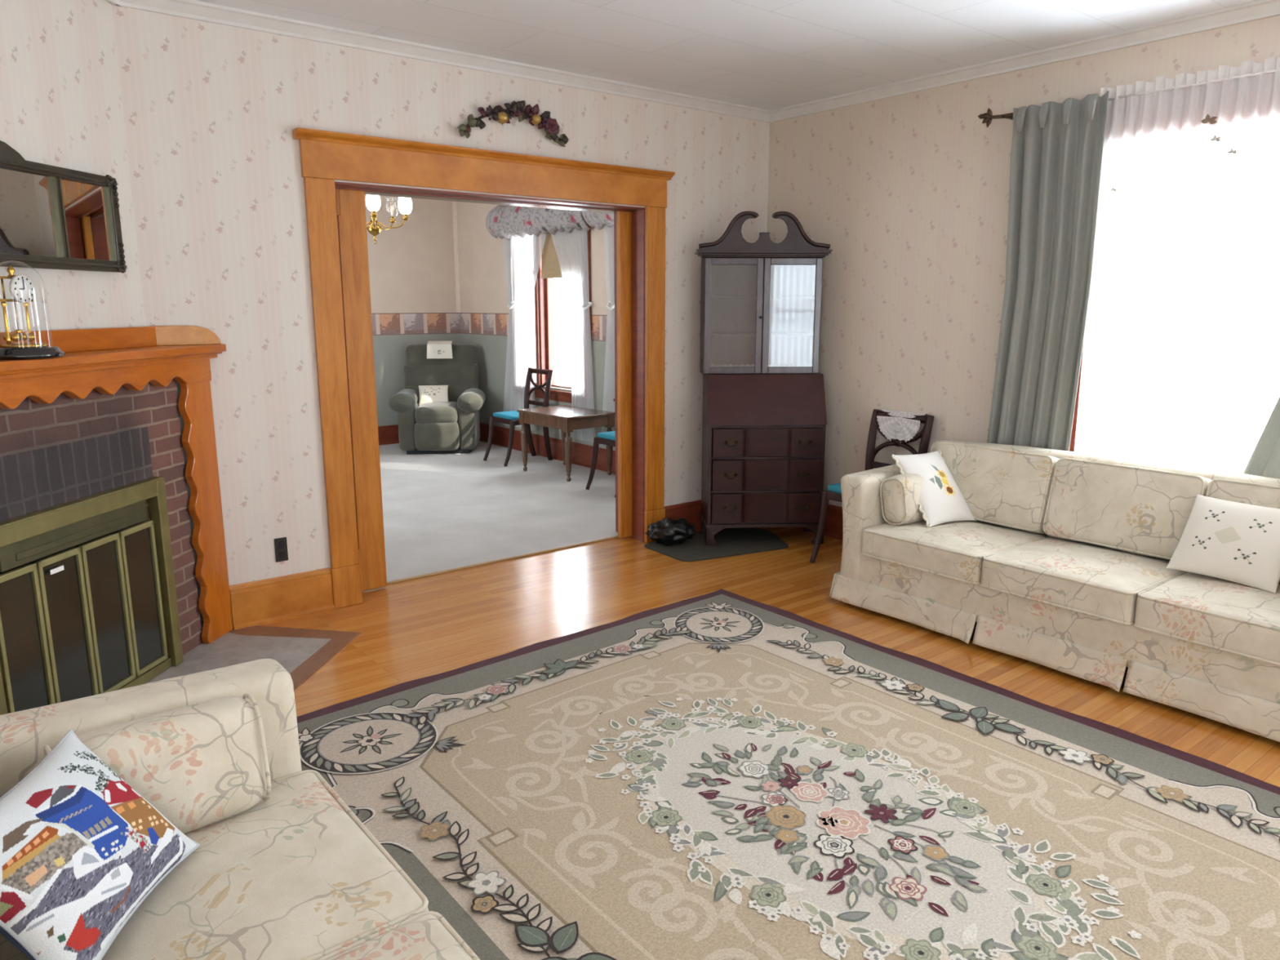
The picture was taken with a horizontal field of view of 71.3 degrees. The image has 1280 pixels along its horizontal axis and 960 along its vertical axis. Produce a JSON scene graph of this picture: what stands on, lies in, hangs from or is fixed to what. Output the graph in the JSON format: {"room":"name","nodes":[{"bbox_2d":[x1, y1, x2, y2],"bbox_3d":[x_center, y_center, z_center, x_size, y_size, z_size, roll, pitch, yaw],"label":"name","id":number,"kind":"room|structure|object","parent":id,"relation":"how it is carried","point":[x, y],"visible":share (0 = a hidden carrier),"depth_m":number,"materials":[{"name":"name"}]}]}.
{"room":"living room","nodes":[
{"label":"living room","id":0,"kind":"room"},
{"bbox_2d":[0,0,145,332],"bbox_3d":[-2.238,-0.361,2.545,1.845,2.720,1.845,-9,14,-38],"label":"wall","id":1,"kind":"structure","parent":0,"point":[61,106],"depth_m":3.33,"materials":[{"name":"paper"}]},
{"bbox_2d":[0,140,127,273],"bbox_3d":[-2.146,-0.920,2.942,0.038,0.428,1.250,1,11,6],"label":"wall mirror","id":2,"kind":"object","parent":1,"relation":"attached to","point":[52,217],"visible":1,"depth_m":3.23,"materials":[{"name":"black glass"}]},
{"bbox_2d":[364,194,460,426],"bbox_3d":[-3.672,-1.596,8.728,4.530,2.740,0.150,-9,14,-38],"label":"wall","id":3,"kind":"structure","parent":0,"point":[411,264],"depth_m":9.53,"materials":[{"name":"paint"}]},
{"bbox_2d":[377,424,399,445],"bbox_3d":[-3.615,-0.341,8.903,4.130,0.210,0.036,-9,14,-38],"label":"baseboard","id":4,"kind":"structure","parent":3,"relation":"attached to","point":[388,434],"depth_m":9.61,"materials":[{"name":"brown wood"}]},
{"bbox_2d":[452,200,460,312],"bbox_3d":[-2.015,-2.506,9.776,0.034,1.320,0.034,-9,14,-38],"label":"trim","id":5,"kind":"structure","parent":3,"relation":"attached to","point":[454,203],"depth_m":9.79,"materials":[{"name":"beige wood"}]},
{"bbox_2d":[111,4,769,631],"bbox_3d":[-1.359,-0.744,4.428,5.976,2.740,0.100,-9,14,-38],"label":"wall","id":6,"kind":"structure","parent":0,"point":[211,111],"depth_m":4.13,"materials":[{"name":"paper"}]},
{"bbox_2d":[106,0,120,6],"bbox_3d":[-2.118,-1.801,2.960,0.058,0.059,1.210,1,11,6],"label":"trim","id":7,"kind":"structure","parent":6,"relation":"attached to","point":[113,2],"depth_m":3.52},
{"bbox_2d":[274,537,288,562],"bbox_3d":[-1.719,0.334,4.276,0.058,0.116,0.010,-9,14,-38],"label":"wall outlet","id":8,"kind":"object","parent":6,"relation":"attached to","point":[280,544],"visible":1,"depth_m":4.27,"materials":[{"name":"black plastic"}]},
{"bbox_2d":[229,567,334,630],"bbox_3d":[-1.720,0.570,4.305,0.472,0.210,0.036,-9,14,-38],"label":"baseboard","id":9,"kind":"structure","parent":6,"relation":"attached to","point":[275,599],"depth_m":4.29,"materials":[{"name":"brown wood"}]},
{"bbox_2d":[335,188,386,591],"bbox_3d":[-1.563,-0.404,4.451,0.502,2.040,0.042,-9,14,-38],"label":"door","id":10,"kind":"structure","parent":6,"relation":"in","point":[350,204],"depth_m":4.53,"materials":[{"name":"brown wood"}]},
{"bbox_2d":[107,0,770,122],"bbox_3d":[-0.626,-2.135,4.646,3.826,0.059,0.058,-9,14,-38],"label":"trim","id":11,"kind":"structure","parent":6,"relation":"attached to","point":[189,9],"depth_m":4.30,"materials":[{"name":"white wood"}]},
{"bbox_2d":[292,127,675,608],"bbox_3d":[-0.771,-0.621,5.014,2.226,2.270,0.361,-9,14,-38],"label":"door frame","id":12,"kind":"structure","parent":6,"relation":"attached to","point":[324,154],"depth_m":4.53,"materials":[{"name":"brown wood"}]},
{"bbox_2d":[364,191,616,213],"bbox_3d":[-0.834,-1.551,4.904,1.875,0.042,0.181,-9,14,-38],"label":"door track","id":13,"kind":"object","parent":6,"relation":"attached to","point":[365,192],"visible":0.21,"depth_m":4.92,"materials":[{"name":"metal"}]},
{"bbox_2d":[457,100,568,146],"bbox_3d":[-0.652,-1.871,4.654,0.681,0.232,0.069,-9,14,-38],"label":"swag","id":14,"kind":"object","parent":6,"relation":"attached to","point":[500,114],"visible":1,"depth_m":4.65,"materials":[{"name":"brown plant"}]},
{"bbox_2d":[616,211,632,537],"bbox_3d":[0.079,-0.659,5.737,0.535,2.040,0.042,-9,14,-38],"label":"door","id":15,"kind":"structure","parent":6,"relation":"in","point":[624,219],"depth_m":5.58,"materials":[{"name":"brown wood"}]},
{"bbox_2d":[663,499,701,533],"bbox_3d":[0.510,0.224,6.052,0.901,0.210,0.036,-9,14,-38],"label":"baseboard","id":16,"kind":"structure","parent":6,"relation":"attached to","point":[690,511],"depth_m":5.89,"materials":[{"name":"brown wood"}]},
{"bbox_2d":[456,201,615,450],"bbox_3d":[-0.454,-1.487,8.177,0.200,2.740,4.945,-9,14,-38],"label":"wall","id":17,"kind":"structure","parent":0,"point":[483,293],"depth_m":9.34,"materials":[{"name":"paint"}]},
{"bbox_2d":[511,233,537,398],"bbox_3d":[-1.097,-1.728,8.884,0.182,1.780,0.484,-9,14,-38],"label":"window","id":18,"kind":"structure","parent":17,"relation":"attached to","point":[536,382],"depth_m":8.76,"materials":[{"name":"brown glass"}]},
{"bbox_2d":[502,232,546,431],"bbox_3d":[-1.164,-1.449,8.850,0.058,1.905,0.936,-9,14,-38],"label":"sheer curtain","id":19,"kind":"object","parent":18,"relation":"hanging from","point":[522,256],"visible":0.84,"depth_m":8.88,"materials":[{"name":"white fabric"}]},
{"bbox_2d":[479,422,615,474],"bbox_3d":[-0.604,-0.245,8.421,0.036,0.210,4.500,-9,14,-38],"label":"baseboard","id":20,"kind":"structure","parent":17,"relation":"attached to","point":[581,454],"depth_m":8.71,"materials":[{"name":"brown wood"}]},
{"bbox_2d":[541,227,574,278],"bbox_3d":[-0.715,-2.127,8.258,0.029,0.495,0.720,-9,14,-38],"label":"roller blind","id":21,"kind":"object","parent":17,"relation":"attached to","point":[551,268],"visible":0.13,"depth_m":8.42,"materials":[{"name":"fabric"}]},
{"bbox_2d":[535,212,591,403],"bbox_3d":[-0.660,-1.622,8.347,0.182,1.780,0.915,-9,14,-38],"label":"window","id":22,"kind":"structure","parent":17,"relation":"attached to","point":[544,286],"depth_m":8.66,"materials":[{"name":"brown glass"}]},
{"bbox_2d":[485,204,590,239],"bbox_3d":[-0.988,-2.453,8.324,0.121,0.342,1.657,-9,14,-38],"label":"valance","id":23,"kind":"object","parent":22,"relation":"hanging from","point":[501,221],"visible":0.76,"depth_m":8.35,"materials":[{"name":"white fabric"}]},
{"bbox_2d":[551,228,595,443],"bbox_3d":[-0.625,-1.318,8.188,0.057,1.905,0.684,-9,14,-38],"label":"sheer curtain","id":24,"kind":"object","parent":22,"relation":"hanging from","point":[571,248],"visible":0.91,"depth_m":8.09,"materials":[{"name":"white fabric"}]},
{"bbox_3d":[0.146,-1.426,7.356,0.182,1.780,1.070,-9,14,-38],"label":"window","id":25,"kind":"structure","parent":17,"relation":"attached to","visible":0},
{"bbox_2d":[581,211,613,230],"bbox_3d":[-0.057,-2.226,7.180,0.121,0.342,1.294,-9,14,-38],"label":"valance","id":26,"kind":"object","parent":25,"relation":"hanging from","point":[597,220],"visible":0.14,"depth_m":7.55,"materials":[{"name":"white fabric"}]},
{"bbox_2d":[600,225,615,447],"bbox_3d":[-0.012,-1.169,7.434,0.058,1.905,1.113,-9,14,-38],"label":"sheer curtain","id":27,"kind":"object","parent":25,"relation":"hanging from","point":[608,405],"visible":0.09,"depth_m":7.73,"materials":[{"name":"white fabric"}]},
{"bbox_2d":[194,0,1259,110],"bbox_3d":[0.741,-1.612,1.656,6.076,0.080,6.705,-9,14,-38],"label":"ceiling","id":28,"kind":"structure","parent":0,"point":[768,55],"depth_m":4.10,"materials":[{"name":"white paint"}]},
{"bbox_2d":[185,440,1279,786],"bbox_3d":[-0.761,0.727,4.123,6.180,0.072,11.650,-9,14,-38],"label":"floor","id":29,"kind":"structure","parent":0,"point":[426,626],"depth_m":4.72,"materials":[{"name":"brown wood"}]},
{"bbox_2d":[0,657,479,959],"bbox_3d":[-0.760,0.857,1.340,1.053,0.798,1.616,-9,14,-38],"label":"sofa","id":30,"kind":"object","parent":29,"relation":"on","point":[282,868],"visible":0.77,"depth_m":1.76,"materials":[{"name":"fabric"}]},
{"bbox_2d":[0,728,199,959],"bbox_3d":[-0.973,0.638,1.529,0.224,0.251,0.410,0,11,-1],"label":"throw pillow","id":31,"kind":"object","parent":30,"relation":"on","point":[81,850],"visible":1,"depth_m":1.48,"materials":[{"name":"fabric"}]},
{"bbox_2d":[101,772,428,959],"bbox_3d":[-0.805,0.832,1.716,0.585,0.181,0.636,-9,14,-38],"label":"seat cushion","id":32,"kind":"object","parent":30,"relation":"on","point":[292,873],"depth_m":1.65,"materials":[{"name":"fabric"}]},
{"bbox_2d":[329,912,474,959],"bbox_3d":[-0.406,0.928,1.226,0.583,0.181,0.635,-9,14,-38],"label":"seat cushion","id":33,"kind":"object","parent":30,"relation":"on","point":[411,935],"depth_m":1.53,"materials":[{"name":"fabric"}]},
{"bbox_2d":[145,625,360,690],"bbox_3d":[-1.714,0.868,3.329,0.652,0.004,1.800,1,11,6],"label":"hearth","id":34,"kind":"object","parent":29,"relation":"on","point":[301,652],"visible":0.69,"depth_m":3.92,"materials":[{"name":"stone"}]},
{"bbox_2d":[0,476,183,715],"bbox_3d":[-2.016,0.472,3.254,0.050,0.802,0.974,1,11,6],"label":"fireplace screen","id":35,"kind":"object","parent":34,"relation":"on","point":[100,615],"visible":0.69,"depth_m":3.24,"materials":[{"name":"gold metal"}]},
{"bbox_2d":[0,499,147,572],"bbox_3d":[-2.016,0.186,3.198,0.041,0.083,0.720,1,11,6],"label":"vent hood","id":36,"kind":"object","parent":35,"relation":"attached to","point":[15,552],"depth_m":3.14,"materials":[{"name":"gold metal"}]},
{"bbox_2d":[0,325,233,654],"bbox_3d":[-2.050,0.178,3.204,0.209,1.406,1.847,1,11,6],"label":"fireplace","id":37,"kind":"object","parent":34,"relation":"on","point":[102,415],"visible":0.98,"depth_m":3.49,"materials":[{"name":"wood"}]},
{"bbox_2d":[0,260,65,359],"bbox_3d":[-2.035,-0.558,2.925,0.225,0.314,0.225,1,11,6],"label":"clock","id":38,"kind":"object","parent":37,"relation":"on","point":[21,288],"visible":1,"depth_m":2.90,"materials":[{"name":"black paint"}]},
{"bbox_2d":[0,344,226,380],"bbox_3d":[-2.050,-0.400,3.089,0.209,0.060,1.847,1,11,6],"label":"mantel shelf","id":39,"kind":"object","parent":37,"relation":"attached to","point":[77,362],"depth_m":3.31,"materials":[{"name":"brown wood"}]},
{"bbox_2d":[388,343,485,454],"bbox_3d":[-2.074,-0.857,9.234,0.926,1.069,0.874,-1,11,-6],"label":"recliner","id":40,"kind":"object","parent":29,"relation":"on","point":[452,426],"visible":0.97,"depth_m":8.97,"materials":[{"name":"fabric"}]},
{"bbox_2d":[418,385,448,404],"bbox_3d":[-2.129,-0.876,9.204,0.303,0.190,0.171,-2,11,-11],"label":"throw pillow","id":41,"kind":"object","parent":40,"relation":"on","point":[428,393],"visible":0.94,"depth_m":9.16,"materials":[{"name":"fabric"}]},
{"bbox_2d":[426,341,452,358],"bbox_3d":[-2.102,-1.374,9.396,0.265,0.175,0.227,-1,11,-6],"label":"head cloth","id":42,"kind":"object","parent":40,"relation":"on","point":[435,349],"visible":1,"depth_m":9.30,"materials":[{"name":"white fabric"}]},
{"bbox_2d":[386,535,618,584],"bbox_3d":[-0.822,0.474,5.294,1.840,0.013,0.014,-9,14,-38],"label":"threshold","id":43,"kind":"object","parent":29,"relation":"on","point":[615,536],"visible":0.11,"depth_m":5.27,"materials":[{"name":"brown wood"}]},
{"bbox_2d":[483,367,553,466],"bbox_3d":[-1.161,-0.615,8.534,0.580,0.879,0.439,-9,14,-38],"label":"chair","id":44,"kind":"object","parent":29,"relation":"on","point":[511,418],"visible":0.71,"depth_m":8.56,"materials":[{"name":"brown wood"}]},
{"bbox_2d":[516,404,614,481],"bbox_3d":[-0.654,-0.338,7.938,0.536,0.556,0.750,-10,15,-41],"label":"side table","id":45,"kind":"object","parent":29,"relation":"on","point":[567,419],"visible":0.99,"depth_m":7.74,"materials":[{"name":"brown wood"}]},
{"bbox_2d":[585,431,615,497],"bbox_3d":[-0.093,-0.351,7.198,0.580,0.879,0.439,-9,14,-38],"label":"chair","id":46,"kind":"object","parent":29,"relation":"on","point":[608,438],"visible":0.2,"depth_m":7.22,"materials":[{"name":"brown wood"}]},
{"bbox_2d":[644,528,788,561],"bbox_3d":[0.534,0.405,5.652,0.916,0.009,0.612,-9,14,-38],"label":"floor mat","id":47,"kind":"object","parent":29,"relation":"on","point":[730,541],"visible":0.83,"depth_m":5.58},
{"bbox_2d":[644,517,696,546],"bbox_3d":[0.196,0.318,5.604,0.329,0.180,0.217,-1,11,-3],"label":"plastic bag","id":48,"kind":"object","parent":47,"relation":"on","point":[667,531],"visible":1,"depth_m":5.55,"materials":[{"name":"black plastic"}]},
{"bbox_2d":[695,211,832,545],"bbox_3d":[0.752,-0.623,5.579,0.822,2.035,0.388,-1,11,-3],"label":"secretary desk","id":49,"kind":"object","parent":47,"relation":"on","point":[764,424],"visible":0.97,"depth_m":5.54,"materials":[{"name":"brown wood"}]},
{"bbox_2d":[699,257,822,373],"bbox_3d":[0.751,-1.029,5.601,0.726,0.709,0.177,-1,11,-3],"label":"bookcase","id":50,"kind":"object","parent":49,"relation":"attached to","point":[786,292],"depth_m":5.63,"materials":[{"name":"brown wood"}]},
{"bbox_2d":[710,295,814,336],"bbox_3d":[0.751,-1.030,5.599,0.686,0.246,0.150,-1,11,-3],"label":"shelf","id":51,"kind":"object","parent":49,"relation":"attached to","point":[731,315],"depth_m":5.67,"materials":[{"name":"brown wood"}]},
{"bbox_2d":[296,588,1279,959],"bbox_3d":[0.525,0.990,2.655,2.539,0.018,3.444,-9,14,-38],"label":"area rug","id":52,"kind":"object","parent":29,"relation":"on","point":[722,774],"visible":0.98,"depth_m":2.67,"materials":[{"name":"carpet"}]},
{"bbox_2d":[809,408,934,563],"bbox_3d":[1.349,0.059,5.192,0.580,0.879,0.439,-9,14,-38],"label":"chair","id":53,"kind":"object","parent":29,"relation":"on","point":[833,492],"visible":0.34,"depth_m":5.24,"materials":[{"name":"brown wood"}]},
{"bbox_2d":[876,408,927,441],"bbox_3d":[1.551,-0.313,5.284,0.094,0.184,0.305,-9,14,-38],"label":"lace doily","id":54,"kind":"object","parent":53,"relation":"hanging from","point":[900,428],"visible":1,"depth_m":5.26,"materials":[{"name":"fabric"}]},
{"bbox_2d":[829,439,1279,742],"bbox_3d":[2.009,0.351,3.896,0.925,0.798,2.259,-9,14,-38],"label":"sofa","id":55,"kind":"object","parent":29,"relation":"on","point":[1063,562],"visible":0.79,"depth_m":3.82,"materials":[{"name":"fabric"}]},
{"bbox_2d":[891,449,977,527],"bbox_3d":[1.471,0.037,4.461,0.332,0.320,0.286,-6,12,-26],"label":"throw pillow","id":56,"kind":"object","parent":55,"relation":"on","point":[941,500],"visible":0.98,"depth_m":4.41,"materials":[{"name":"fabric"}]},
{"bbox_2d":[862,520,1041,582],"bbox_3d":[1.506,0.317,4.314,0.583,0.181,0.635,-9,14,-38],"label":"seat cushion","id":57,"kind":"object","parent":55,"relation":"on","point":[956,551],"depth_m":4.18,"materials":[{"name":"fabric"}]},
{"bbox_2d":[936,441,1060,533],"bbox_3d":[1.763,0.029,4.466,0.237,0.383,0.638,-9,14,-38],"label":"cushion","id":58,"kind":"object","parent":55,"relation":"on","point":[1011,487],"depth_m":4.33,"materials":[{"name":"fabric"}]},
{"bbox_2d":[981,537,1182,622],"bbox_3d":[1.905,0.414,3.824,0.585,0.181,0.636,-9,14,-38],"label":"seat cushion","id":59,"kind":"object","parent":55,"relation":"on","point":[1072,580],"depth_m":3.69,"materials":[{"name":"fabric"}]},
{"bbox_2d":[1044,457,1212,559],"bbox_3d":[2.162,0.125,3.976,0.239,0.382,0.639,-9,14,-38],"label":"cushion","id":60,"kind":"object","parent":55,"relation":"on","point":[1141,508],"depth_m":3.91,"materials":[{"name":"fabric"}]},
{"bbox_2d":[1134,572,1279,662],"bbox_3d":[2.304,0.511,3.333,0.583,0.182,0.637,-9,14,-38],"label":"seat cushion","id":61,"kind":"object","parent":55,"relation":"on","point":[1224,620],"depth_m":3.25,"materials":[{"name":"fabric"}]},
{"bbox_2d":[1165,493,1279,593],"bbox_3d":[2.333,0.240,3.501,0.206,0.286,0.394,-7,13,-33],"label":"throw pillow","id":62,"kind":"object","parent":55,"relation":"on","point":[1237,542],"visible":1,"depth_m":3.46,"materials":[{"name":"fabric"}]},
{"bbox_2d":[1208,480,1279,579],"bbox_3d":[2.562,0.224,3.484,0.238,0.382,0.637,-9,14,-38],"label":"cushion","id":63,"kind":"object","parent":55,"relation":"on","point":[1255,492],"depth_m":3.57,"materials":[{"name":"fabric"}]},
{"bbox_2d":[767,14,1279,540],"bbox_3d":[2.945,-0.591,3.652,0.236,2.740,6.705,-9,14,-38],"label":"wall","id":64,"kind":"structure","parent":0,"point":[908,193],"depth_m":5.11,"materials":[{"name":"paper"}]},
{"bbox_2d":[977,107,1013,128],"bbox_3d":[1.845,-1.860,4.582,0.109,0.097,0.192,-9,14,-38],"label":"curtain rod","id":65,"kind":"object","parent":64,"relation":"attached to","point":[988,116],"visible":0.98,"depth_m":4.57,"materials":[{"name":"brown metal"}]},
{"bbox_2d":[986,90,1109,451],"bbox_3d":[2.008,-0.740,4.494,0.100,2.206,0.500,-9,14,-38],"label":"curtain","id":66,"kind":"object","parent":65,"relation":"hanging from","point":[1056,155],"visible":0.77,"depth_m":4.42,"materials":[{"name":"grey fabric"}]},
{"bbox_2d":[769,0,1279,122],"bbox_3d":[2.827,-1.881,3.366,0.058,0.059,6.405,-9,14,-38],"label":"trim","id":67,"kind":"structure","parent":64,"relation":"attached to","point":[1261,9],"depth_m":4.35,"materials":[{"name":"white wood"}]},
{"bbox_2d":[1069,339,1084,451],"bbox_3d":[2.635,-0.764,3.976,0.182,1.955,1.580,-9,14,-38],"label":"window","id":68,"kind":"structure","parent":64,"relation":"in","point":[1074,422],"depth_m":4.50,"materials":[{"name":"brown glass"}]},
{"bbox_2d":[1074,55,1279,473],"bbox_3d":[2.626,-0.822,3.800,0.038,1.857,1.480,-9,14,-38],"label":"sheer curtain","id":69,"kind":"object","parent":68,"relation":"hanging from","point":[1180,362],"visible":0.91,"depth_m":4.00,"materials":[{"name":"white fabric"}]},
{"bbox_2d":[1243,395,1279,478],"bbox_3d":[2.840,-0.538,3.472,0.100,2.206,0.949,-8,14,-37],"label":"curtain","id":70,"kind":"object","parent":68,"relation":"hanging from","point":[1264,460],"visible":0.16,"depth_m":3.78,"materials":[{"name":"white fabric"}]},
{"bbox_3d":[-2.199,-2.616,6.726,4.630,0.080,5.050,-9,14,-38],"label":"ceiling","id":71,"kind":"structure","parent":0,"visible":0},
{"bbox_2d":[365,194,412,244],"bbox_3d":[-1.962,-2.119,6.469,0.548,0.795,0.560,-9,14,-38],"label":"chandelier","id":72,"kind":"object","parent":71,"relation":"hanging from","point":[372,202],"visible":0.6,"depth_m":6.47,"materials":[{"name":"gold metal"}]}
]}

